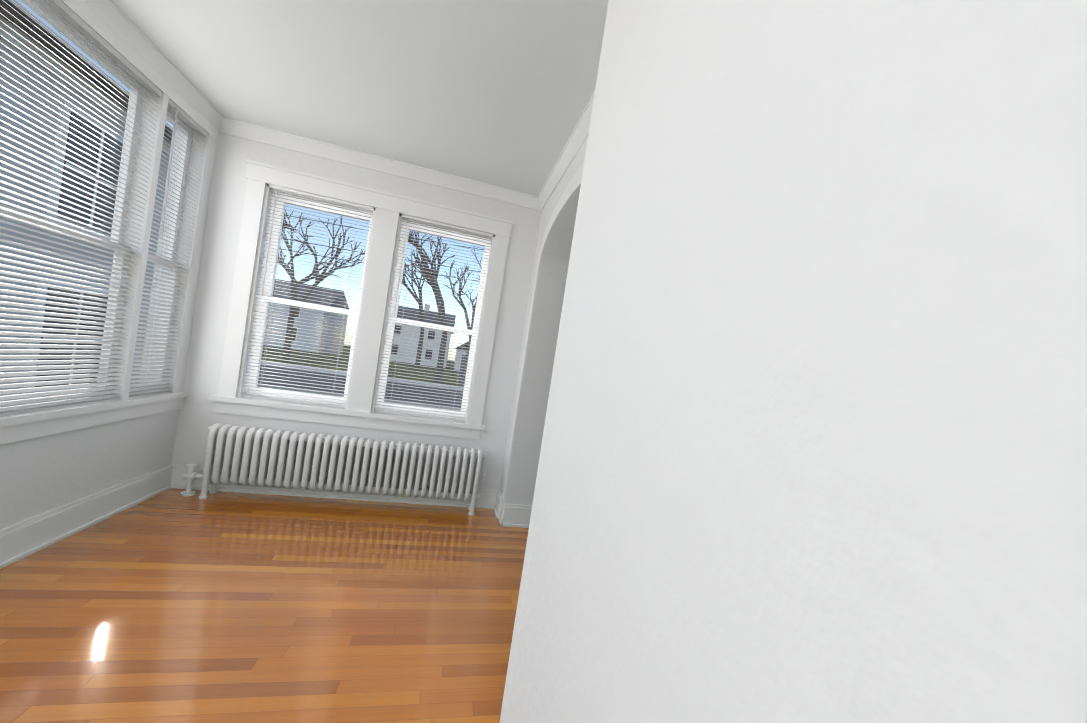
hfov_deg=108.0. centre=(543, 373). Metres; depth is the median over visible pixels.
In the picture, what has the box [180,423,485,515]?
radiator
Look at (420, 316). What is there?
tree
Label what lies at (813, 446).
wall
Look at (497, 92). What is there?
ceiling
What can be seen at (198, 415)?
wall
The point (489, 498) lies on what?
baseboard
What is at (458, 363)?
house
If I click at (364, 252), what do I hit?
power lines
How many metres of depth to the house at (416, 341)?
55.28 m
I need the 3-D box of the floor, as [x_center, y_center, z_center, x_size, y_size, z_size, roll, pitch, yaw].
[0.920,1.396,1.077,6.700,0.120,5.365,8,1,-13]
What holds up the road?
on the ground
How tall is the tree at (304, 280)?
10.430 m
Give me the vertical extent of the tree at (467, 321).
13.357 m
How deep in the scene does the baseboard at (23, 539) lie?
2.04 m
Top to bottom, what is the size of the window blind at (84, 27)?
1.734 m
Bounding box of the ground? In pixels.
[261,345,459,385]
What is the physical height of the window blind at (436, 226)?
1.514 m
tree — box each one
[277,210,365,361]
[402,258,436,367]
[405,231,454,382]
[444,250,481,378]
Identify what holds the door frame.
attached to the wall at (538, 370)
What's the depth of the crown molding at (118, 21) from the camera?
2.08 m
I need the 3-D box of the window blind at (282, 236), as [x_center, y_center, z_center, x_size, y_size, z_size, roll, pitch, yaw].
[-1.717,-0.539,2.898,0.722,1.514,0.050,8,1,-13]
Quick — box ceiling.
[112,0,608,195]
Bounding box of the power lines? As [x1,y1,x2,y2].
[279,215,483,280]
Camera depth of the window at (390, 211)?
2.96 m
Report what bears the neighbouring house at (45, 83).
on the ground
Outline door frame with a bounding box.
[498,163,583,524]
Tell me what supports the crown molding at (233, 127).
attached to the wall at (198, 415)
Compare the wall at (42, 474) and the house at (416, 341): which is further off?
the house at (416, 341)
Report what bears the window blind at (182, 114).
attached to the window at (18, 427)
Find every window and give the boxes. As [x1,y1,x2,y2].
[0,0,218,444]
[209,159,512,439]
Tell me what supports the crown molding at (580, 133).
attached to the wall at (538, 370)
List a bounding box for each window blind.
[0,0,162,416]
[128,99,207,398]
[242,188,372,407]
[374,218,491,421]
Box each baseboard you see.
[0,464,175,568]
[172,464,501,511]
[520,505,531,515]
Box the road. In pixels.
[258,361,464,410]
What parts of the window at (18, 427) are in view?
left window sashes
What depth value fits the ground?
34.33 m
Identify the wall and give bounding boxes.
[0,0,206,529]
[139,127,540,488]
[499,0,1086,722]
[500,137,587,504]
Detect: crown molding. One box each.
[82,0,225,133]
[222,117,541,210]
[534,91,594,209]
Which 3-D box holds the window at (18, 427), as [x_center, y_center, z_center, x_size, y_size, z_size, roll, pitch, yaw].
[-1.871,-0.602,0.337,0.154,1.920,4.865,8,1,-13]
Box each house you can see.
[0,0,295,395]
[263,279,350,352]
[390,304,455,367]
[454,342,467,370]
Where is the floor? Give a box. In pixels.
[0,488,528,722]
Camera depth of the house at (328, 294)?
44.89 m
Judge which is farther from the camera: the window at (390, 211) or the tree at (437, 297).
the tree at (437, 297)
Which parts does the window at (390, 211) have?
back window sashes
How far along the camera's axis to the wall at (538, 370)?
2.94 m

